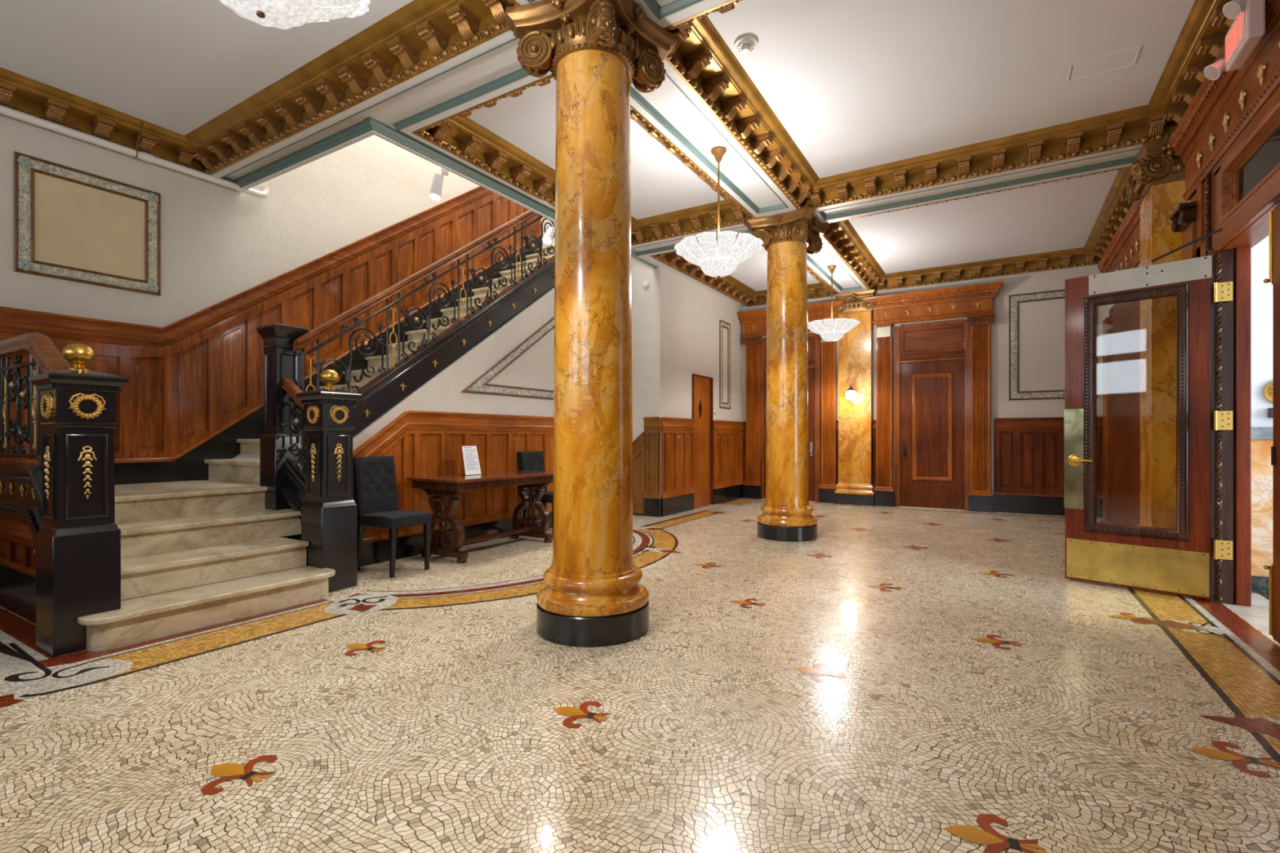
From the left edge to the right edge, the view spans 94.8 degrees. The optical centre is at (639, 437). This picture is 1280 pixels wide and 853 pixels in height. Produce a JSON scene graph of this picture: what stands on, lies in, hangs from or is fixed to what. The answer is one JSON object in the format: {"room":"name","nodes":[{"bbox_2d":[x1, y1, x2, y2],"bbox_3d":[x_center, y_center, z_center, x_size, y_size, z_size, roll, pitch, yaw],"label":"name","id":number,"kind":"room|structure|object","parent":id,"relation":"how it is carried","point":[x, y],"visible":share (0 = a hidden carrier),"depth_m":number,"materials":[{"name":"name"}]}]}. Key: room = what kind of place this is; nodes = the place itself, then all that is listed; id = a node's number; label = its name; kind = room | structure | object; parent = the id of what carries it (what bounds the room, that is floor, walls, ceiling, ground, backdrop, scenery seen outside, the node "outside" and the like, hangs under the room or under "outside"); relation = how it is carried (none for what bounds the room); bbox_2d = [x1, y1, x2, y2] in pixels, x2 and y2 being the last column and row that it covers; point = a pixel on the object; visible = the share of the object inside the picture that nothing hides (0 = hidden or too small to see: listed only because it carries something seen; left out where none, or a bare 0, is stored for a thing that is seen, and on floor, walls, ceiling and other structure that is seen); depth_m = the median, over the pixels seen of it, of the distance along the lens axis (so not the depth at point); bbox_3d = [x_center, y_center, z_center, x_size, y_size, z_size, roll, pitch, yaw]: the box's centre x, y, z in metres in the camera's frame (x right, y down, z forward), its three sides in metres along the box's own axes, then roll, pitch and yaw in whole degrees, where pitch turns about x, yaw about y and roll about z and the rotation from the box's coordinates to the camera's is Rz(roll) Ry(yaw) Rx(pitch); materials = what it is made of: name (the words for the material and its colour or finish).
{"room":"building lobby","nodes":[
{"label":"building lobby","id":0,"kind":"room"},
{"bbox_2d":[0,113,479,540],"bbox_3d":[-4.164,-2.350,5.170,0.150,6.900,10.100,0,0,31],"label":"wall","id":1,"kind":"structure","parent":0,"point":[219,242],"depth_m":5.46,"materials":[{"name":"paint"}]},
{"bbox_2d":[13,151,160,295],"bbox_3d":[-4.352,-1.657,4.689,0.038,0.877,0.882,0,0,31],"label":"frame","id":2,"kind":"object","parent":1,"relation":"attached to","point":[70,224],"visible":1,"depth_m":4.64,"materials":[{"name":"grey stone"}]},
{"bbox_2d":[0,0,520,175],"bbox_3d":[-3.100,-2.459,2.989,3.931,0.196,3.180,0,0,31],"label":"crown molding","id":3,"kind":"structure","parent":1,"relation":"attached to","point":[420,36],"depth_m":4.22,"materials":[{"name":"gold metal"}]},
{"bbox_2d":[0,186,541,484],"bbox_3d":[-3.102,-1.993,6.719,0.052,4.762,5.930,0,0,31],"label":"panelling","id":4,"kind":"object","parent":1,"relation":"attached to","point":[194,388],"visible":0.74,"depth_m":5.58,"materials":[{"name":"brown wood"}]},
{"bbox_2d":[352,287,554,451],"bbox_3d":[-1.461,-0.877,6.656,0.100,3.955,4.350,0,0,31],"label":"wall","id":5,"kind":"structure","parent":0,"point":[535,368],"depth_m":6.44,"materials":[{"name":"paint"}]},
{"bbox_2d":[352,410,553,566],"bbox_3d":[-1.659,0.427,6.185,0.052,1.345,3.300,0,0,31],"label":"panelling","id":6,"kind":"object","parent":5,"relation":"attached to","point":[420,443],"visible":0.52,"depth_m":5.88,"materials":[{"name":"orange wood"}]},
{"bbox_2d":[461,316,554,399],"bbox_3d":[-1.174,-1.309,7.010,0.020,1.702,2.446,0,0,31],"label":"frame","id":7,"kind":"object","parent":5,"relation":"attached to","point":[480,385],"visible":0.42,"depth_m":6.59,"materials":[{"name":"grey stone"}]},
{"bbox_2d":[231,118,742,508],"bbox_3d":[-1.057,-2.400,8.166,2.340,7.000,7.450,0,0,31],"label":"wall","id":8,"kind":"structure","parent":0,"point":[675,320],"depth_m":8.54,"materials":[{"name":"paint"}]},
{"bbox_2d":[410,74,754,245],"bbox_3d":[-0.241,-2.459,5.503,1.663,0.196,3.190,0,0,31],"label":"crown molding","id":9,"kind":"structure","parent":8,"relation":"attached to","point":[457,134],"depth_m":5.39,"materials":[{"name":"gold metal"}]},
{"bbox_2d":[632,431,644,515],"bbox_3d":[-0.113,0.510,8.351,0.400,1.180,0.052,0,0,31],"label":"panelling","id":10,"kind":"object","parent":8,"relation":"attached to","point":[638,443],"visible":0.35,"depth_m":8.30,"materials":[{"name":"orange wood"}]},
{"bbox_2d":[642,280,648,288],"bbox_3d":[0.079,-2.140,8.243,0.092,0.092,0.038,0,0,31],"label":"wall sensor","id":11,"kind":"object","parent":8,"relation":"attached to","point":[646,284],"visible":1,"depth_m":8.23,"materials":[{"name":"white plastic"}]},
{"bbox_2d":[643,417,661,516],"bbox_3d":[0.169,0.410,8.180,0.260,1.380,0.052,0,0,31],"label":"panelling","id":12,"kind":"object","parent":8,"relation":"attached to","point":[652,425],"visible":1,"depth_m":8.19,"materials":[{"name":"orange wood"}]},
{"bbox_2d":[661,417,695,516],"bbox_3d":[0.564,0.410,8.567,0.052,1.380,0.980,0,0,31],"label":"panelling","id":13,"kind":"object","parent":8,"relation":"attached to","point":[677,435],"visible":1,"depth_m":8.53,"materials":[{"name":"orange wood"}]},
{"bbox_2d":[692,373,713,508],"bbox_3d":[0.982,0.065,9.310,0.052,2.070,0.735,0,0,31],"label":"door","id":14,"kind":"structure","parent":8,"relation":"in","point":[702,386],"depth_m":9.31,"materials":[{"name":"brown wood"}]},
{"bbox_2d":[719,320,730,408],"bbox_3d":[1.459,-1.230,10.065,0.020,1.480,0.450,0,0,31],"label":"frame","id":15,"kind":"object","parent":8,"relation":"attached to","point":[722,323],"visible":1,"depth_m":10.03,"materials":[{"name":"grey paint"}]},
{"bbox_2d":[713,420,743,504],"bbox_3d":[1.539,0.410,10.168,0.052,1.380,1.290,0,0,31],"label":"panelling","id":16,"kind":"object","parent":8,"relation":"attached to","point":[728,483],"visible":1,"depth_m":10.13,"materials":[{"name":"orange wood"}]},
{"bbox_2d":[0,0,1195,307],"bbox_3d":[-0.151,-2.543,4.482,7.720,0.430,13.100,0,0,31],"label":"ceiling","id":17,"kind":"structure","parent":0,"point":[855,85],"depth_m":4.28,"materials":[{"name":"white paint"}]},
{"bbox_2d":[0,104,268,197],"bbox_3d":[-4.973,-2.424,3.397,0.246,0.232,5.430,0,0,31],"label":"pipe","id":18,"kind":"object","parent":17,"relation":"hanging from","point":[4,110],"visible":1,"depth_m":4.79,"materials":[{"name":"white metal"}]},
{"bbox_2d":[219,0,370,29],"bbox_3d":[-1.204,-1.869,1.869,0.750,1.071,0.750,0,0,31],"label":"pendant lamp","id":19,"kind":"object","parent":17,"relation":"hanging from","point":[280,14],"visible":1,"depth_m":1.92,"materials":[{"name":"white glass"}]},
{"bbox_2d":[428,168,448,199],"bbox_3d":[-1.763,-2.211,5.154,0.153,0.239,0.133,0,0,31],"label":"spotlight","id":20,"kind":"object","parent":17,"relation":"attached to","point":[435,193],"visible":1,"depth_m":5.14,"materials":[{"name":"white metal"}]},
{"bbox_2d":[542,222,555,244],"bbox_3d":[-0.984,-2.217,6.437,0.157,0.227,0.195,0,0,31],"label":"spotlight","id":21,"kind":"object","parent":17,"relation":"attached to","point":[548,237],"visible":0.92,"depth_m":6.40,"materials":[{"name":"white metal"}]},
{"bbox_2d":[674,146,764,278],"bbox_3d":[0.658,-1.869,4.926,0.750,1.071,0.750,0,0,31],"label":"pendant lamp","id":22,"kind":"object","parent":17,"relation":"hanging from","point":[722,261],"visible":1,"depth_m":4.77,"materials":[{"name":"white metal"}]},
{"bbox_2d":[733,35,758,54],"bbox_3d":[0.687,-2.528,3.820,0.156,0.058,0.156,0,0,31],"label":"smoke detector","id":23,"kind":"object","parent":17,"relation":"attached to","point":[744,44],"visible":1,"depth_m":3.79,"materials":[{"name":"white plastic"}]},
{"bbox_2d":[807,265,860,342],"bbox_3d":[2.697,-1.869,8.274,0.750,1.071,0.750,0,0,31],"label":"pendant lamp","id":24,"kind":"object","parent":17,"relation":"hanging from","point":[830,333],"visible":1,"depth_m":8.12,"materials":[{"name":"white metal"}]},
{"bbox_2d":[0,497,1279,852],"bbox_3d":[1.203,1.149,3.629,10.920,0.103,13.050,0,0,31],"label":"floor","id":25,"kind":"structure","parent":0,"point":[895,679],"depth_m":2.34,"materials":[{"name":"beige tile"}]},
{"bbox_2d":[28,343,128,657],"bbox_3d":[-2.970,0.302,3.118,0.312,1.596,0.312,0,0,31],"label":"newel post","id":26,"kind":"object","parent":25,"relation":"on","point":[78,539],"visible":0.99,"depth_m":3.03,"materials":[{"name":"black paint"}]},
{"bbox_2d":[0,244,555,651],"bbox_3d":[-2.181,-0.991,6.099,2.300,4.182,6.029,0,0,31],"label":"staircase","id":27,"kind":"structure","parent":25,"relation":"on","point":[175,535],"depth_m":4.00,"materials":[{"name":"stone"}]},
{"bbox_2d":[0,332,71,469],"bbox_3d":[-3.888,-0.070,3.690,1.900,1.119,0.115,0,0,31],"label":"balustrade","id":28,"kind":"object","parent":27,"relation":"on","point":[44,354],"visible":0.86,"depth_m":3.60,"materials":[{"name":"grey metal"}]},
{"bbox_2d":[256,323,308,510],"bbox_3d":[-2.864,-0.068,4.718,0.264,1.655,0.264,0,0,31],"label":"newel post","id":29,"kind":"object","parent":27,"relation":"on","point":[281,362],"visible":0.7,"depth_m":4.63,"materials":[{"name":"black paint"}]},
{"bbox_2d":[282,377,306,481],"bbox_3d":[-2.567,0.006,4.514,0.513,0.948,0.083,0,0,31],"label":"balustrade","id":30,"kind":"object","parent":27,"relation":"on","point":[289,386],"visible":0.5,"depth_m":4.55,"materials":[{"name":"grey metal"}]},
{"bbox_2d":[292,209,555,432],"bbox_3d":[-1.579,-1.926,6.539,0.087,3.912,4.407,0,0,31],"label":"balustrade","id":31,"kind":"object","parent":27,"relation":"on","point":[309,337],"visible":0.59,"depth_m":5.68,"materials":[{"name":"grey metal"}]},
{"bbox_2d":[296,369,362,591],"bbox_3d":[-2.274,0.302,4.312,0.312,1.596,0.312,0,0,31],"label":"newel post","id":32,"kind":"object","parent":25,"relation":"on","point":[329,510],"visible":1,"depth_m":4.23,"materials":[{"name":"black paint"}]},
{"bbox_2d":[352,456,431,577],"bbox_3d":[-2.070,0.632,4.885,0.568,0.935,0.386,0,0,31],"label":"dining chair","id":33,"kind":"object","parent":25,"relation":"on","point":[375,482],"visible":0.95,"depth_m":4.87,"materials":[{"name":"black fabric"}]},
{"bbox_2d":[407,470,553,563],"bbox_3d":[-1.462,0.733,5.785,0.655,0.735,1.440,0,0,31],"label":"table","id":34,"kind":"object","parent":25,"relation":"on","point":[451,486],"visible":0.96,"depth_m":5.38,"materials":[{"name":"brown wood"}]},
{"bbox_2d":[461,445,481,475],"bbox_3d":[-1.643,0.226,5.713,0.090,0.279,0.200,0,0,31],"label":"notice sheet","id":35,"kind":"object","parent":34,"relation":"on","point":[471,461],"visible":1,"depth_m":5.71,"materials":[{"name":"white paper"}]},
{"bbox_2d":[516,451,553,538],"bbox_3d":[-1.058,0.632,6.662,0.568,0.935,0.386,0,0,31],"label":"dining chair","id":36,"kind":"object","parent":25,"relation":"on","point":[526,460],"visible":0.42,"depth_m":6.65,"materials":[{"name":"black fabric"}]},
{"bbox_2d":[505,0,677,647],"bbox_3d":[-0.270,-0.633,3.402,0.769,3.467,0.769,0,0,31],"label":"marble column","id":37,"kind":"structure","parent":25,"relation":"on","point":[593,596],"depth_m":3.20,"materials":[{"name":"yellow stone"}]},
{"bbox_2d":[743,206,829,542],"bbox_3d":[1.626,-0.633,6.515,0.769,3.467,0.769,0,0,31],"label":"marble column","id":38,"kind":"structure","parent":25,"relation":"on","point":[787,237],"depth_m":6.32,"materials":[{"name":"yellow stone"}]},
{"bbox_2d":[832,288,875,506],"bbox_3d":[3.506,-0.633,9.616,0.681,3.466,0.223,0,0,31],"label":"marble pilaster","id":39,"kind":"object","parent":25,"relation":"on","point":[855,486],"visible":0.98,"depth_m":9.58,"materials":[{"name":"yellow stone"}]},
{"bbox_2d":[845,384,856,399],"bbox_3d":[3.414,-0.723,9.510,0.170,0.255,0.250,0,0,31],"label":"wall lamp","id":40,"kind":"object","parent":39,"relation":"attached to","point":[851,394],"visible":1,"depth_m":9.42,"materials":[{"name":"white glass"}]},
{"bbox_2d":[1126,137,1185,528],"bbox_3d":[4.288,-0.633,4.910,0.299,3.466,0.638,0,0,31],"label":"marble pilaster","id":41,"kind":"object","parent":25,"relation":"on","point":[1157,182],"visible":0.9,"depth_m":4.72,"materials":[{"name":"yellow stone"}]},
{"bbox_2d":[742,264,1106,511],"bbox_3d":[4.169,-0.850,9.433,5.610,3.900,0.150,0,0,31],"label":"wall","id":42,"kind":"structure","parent":0,"point":[1042,323],"depth_m":8.49,"materials":[{"name":"beige paint"}]},
{"bbox_2d":[648,239,838,306],"bbox_3d":[1.740,-2.459,8.757,1.663,0.196,3.528,0,0,31],"label":"crown molding","id":43,"kind":"structure","parent":42,"relation":"attached to","point":[728,286],"depth_m":9.54,"materials":[{"name":"gold metal"}]},
{"bbox_2d":[742,422,746,497],"bbox_3d":[1.896,0.410,10.699,0.110,1.380,0.052,0,0,31],"label":"panelling","id":44,"kind":"object","parent":42,"relation":"attached to","point":[744,423],"visible":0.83,"depth_m":10.71,"materials":[{"name":"brown wood"}]},
{"bbox_2d":[737,300,844,503],"bbox_3d":[2.570,-0.565,10.190,1.910,3.330,0.280,0,0,31],"label":"door","id":45,"kind":"structure","parent":42,"relation":"in","point":[821,356],"depth_m":10.04,"materials":[{"name":"brown wood"}]},
{"bbox_2d":[835,420,838,484],"bbox_3d":[3.303,0.410,9.842,0.075,1.380,0.052,0,0,31],"label":"panelling","id":46,"kind":"object","parent":42,"relation":"attached to","point":[837,421],"visible":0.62,"depth_m":9.86,"materials":[{"name":"brown wood"}]},
{"bbox_2d":[871,419,875,489],"bbox_3d":[3.803,0.410,9.538,0.075,1.380,0.052,0,0,31],"label":"panelling","id":47,"kind":"object","parent":42,"relation":"attached to","point":[873,421],"visible":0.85,"depth_m":9.55,"materials":[{"name":"brown wood"}]},
{"bbox_2d":[862,281,1003,512],"bbox_3d":[4.457,-0.565,9.041,1.910,3.330,0.280,0,0,31],"label":"door","id":48,"kind":"structure","parent":42,"relation":"in","point":[942,368],"depth_m":9.06,"materials":[{"name":"brown wood"}]},
{"bbox_2d":[821,165,1133,291],"bbox_3d":[4.135,-2.459,7.298,3.044,0.196,3.528,0,0,31],"label":"crown molding","id":49,"kind":"structure","parent":42,"relation":"attached to","point":[841,236],"depth_m":8.15,"materials":[{"name":"gold metal"}]},
{"bbox_2d":[993,416,1102,518],"bbox_3d":[5.774,0.410,8.337,1.310,1.380,0.052,0,0,31],"label":"panelling","id":50,"kind":"object","parent":42,"relation":"attached to","point":[1028,453],"visible":0.73,"depth_m":8.43,"materials":[{"name":"brown wood"}]},
{"bbox_2d":[1008,289,1097,399],"bbox_3d":[5.824,-1.305,8.324,1.030,1.530,0.020,0,0,31],"label":"frame","id":51,"kind":"object","parent":42,"relation":"attached to","point":[1014,300],"visible":0.55,"depth_m":8.53,"materials":[{"name":"grey stone"}]},
{"bbox_2d":[1106,200,1190,317],"bbox_3d":[3.086,-0.850,2.511,0.140,3.900,13.100,0,0,31],"label":"wall","id":52,"kind":"structure","parent":0,"point":[1108,306],"depth_m":7.86,"materials":[{"name":"paint"}]},
{"bbox_2d":[662,0,1235,208],"bbox_3d":[2.154,-2.459,4.045,3.044,0.196,3.190,0,0,31],"label":"crown molding","id":53,"kind":"structure","parent":52,"relation":"attached to","point":[700,56],"depth_m":4.74,"materials":[{"name":"gold metal"}]},
{"bbox_2d":[1097,0,1279,606],"bbox_3d":[3.365,-0.609,3.219,0.505,3.418,10.996,0,0,29],"label":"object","id":54,"kind":"structure","parent":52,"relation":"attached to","point":[1227,140],"depth_m":3.88,"materials":[{"name":"brown wood"}]},
{"bbox_2d":[1064,255,1212,599],"bbox_3d":[3.542,-0.058,4.232,0.129,2.315,0.819,0,0,-41],"label":"door","id":55,"kind":"structure","parent":54,"relation":"attached to","point":[1176,562],"depth_m":4.17,"materials":[{"name":"brown wood"}]},
{"bbox_2d":[1204,0,1265,79],"bbox_3d":[3.160,-2.132,3.139,0.148,0.247,0.420,0,0,31],"label":"exit sign","id":56,"kind":"object","parent":54,"relation":"attached to","point":[1247,28],"visible":1,"depth_m":3.03,"materials":[{"name":"white plastic"}]},
{"bbox_2d":[1204,58,1225,79],"bbox_3d":[3.227,-2.059,3.292,0.103,0.102,0.090,0,0,31],"label":"lamp","id":57,"kind":"object","parent":56,"relation":"attached to","point":[1213,71],"depth_m":3.28,"materials":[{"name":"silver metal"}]},
{"bbox_2d":[1222,0,1246,18],"bbox_3d":[3.055,-2.204,3.010,0.103,0.102,0.090,0,0,31],"label":"lamp","id":58,"kind":"object","parent":56,"relation":"attached to","point":[1233,9],"depth_m":3.00,"materials":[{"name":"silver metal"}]},
{"bbox_2d":[1263,203,1279,644],"bbox_3d":[3.151,-0.072,2.750,0.087,2.316,0.975,0,0,31],"label":"door","id":59,"kind":"structure","parent":54,"relation":"attached to","point":[1274,215],"depth_m":3.13,"materials":[{"name":"brown wood"}]},
{"bbox_2d":[1251,235,1272,426],"bbox_3d":[4.642,-1.000,1.710,3.350,4.200,4.250,0,0,31],"label":"wall","id":60,"kind":"structure","parent":0,"point":[1261,292],"depth_m":4.17,"materials":[{"name":"white paint"}]},
{"bbox_2d":[1251,575,1269,599],"bbox_3d":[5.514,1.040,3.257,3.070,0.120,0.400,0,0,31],"label":"baseboard","id":61,"kind":"structure","parent":60,"relation":"attached to","point":[1260,584],"depth_m":4.14,"materials":[{"name":"stone"}]},
{"bbox_2d":[1251,440,1272,577],"bbox_3d":[5.611,0.500,3.418,3.070,0.960,0.025,0,0,31],"label":"panelling","id":62,"kind":"structure","parent":60,"relation":"attached to","point":[1261,467],"depth_m":4.15,"materials":[{"name":"stone"}]},
{"bbox_2d":[1251,426,1272,439],"bbox_3d":[5.607,-0.025,3.411,3.070,0.090,0.040,0,0,31],"label":"trim","id":63,"kind":"structure","parent":60,"relation":"attached to","point":[1257,433],"depth_m":4.14,"materials":[{"name":"grey stone"}]},
{"bbox_2d":[1262,381,1272,402],"bbox_3d":[4.466,-0.320,4.103,0.170,0.170,0.026,0,0,31],"label":"rosette","id":64,"kind":"object","parent":60,"relation":"attached to","point":[1268,389],"visible":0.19,"depth_m":4.13,"materials":[{"name":"gold metal"}]},
{"bbox_2d":[1267,408,1272,417],"bbox_3d":[4.499,-0.170,4.080,0.200,0.070,0.050,0,0,31],"label":"wall box","id":65,"kind":"object","parent":60,"relation":"attached to","point":[1269,410],"visible":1,"depth_m":4.11,"materials":[{"name":"grey plastic"}]},
{"bbox_3d":[-3.874,0.770,3.752,1.820,0.660,0.100,0,0,31],"label":"wall","id":66,"kind":"structure","parent":0,"visible":0},
{"bbox_2d":[0,516,35,624],"bbox_3d":[-3.939,0.790,3.703,1.700,0.620,0.052,0,0,31],"label":"panelling","id":67,"kind":"object","parent":66,"relation":"attached to","point":[17,543],"visible":0.64,"depth_m":3.64,"materials":[{"name":"brown wood"}]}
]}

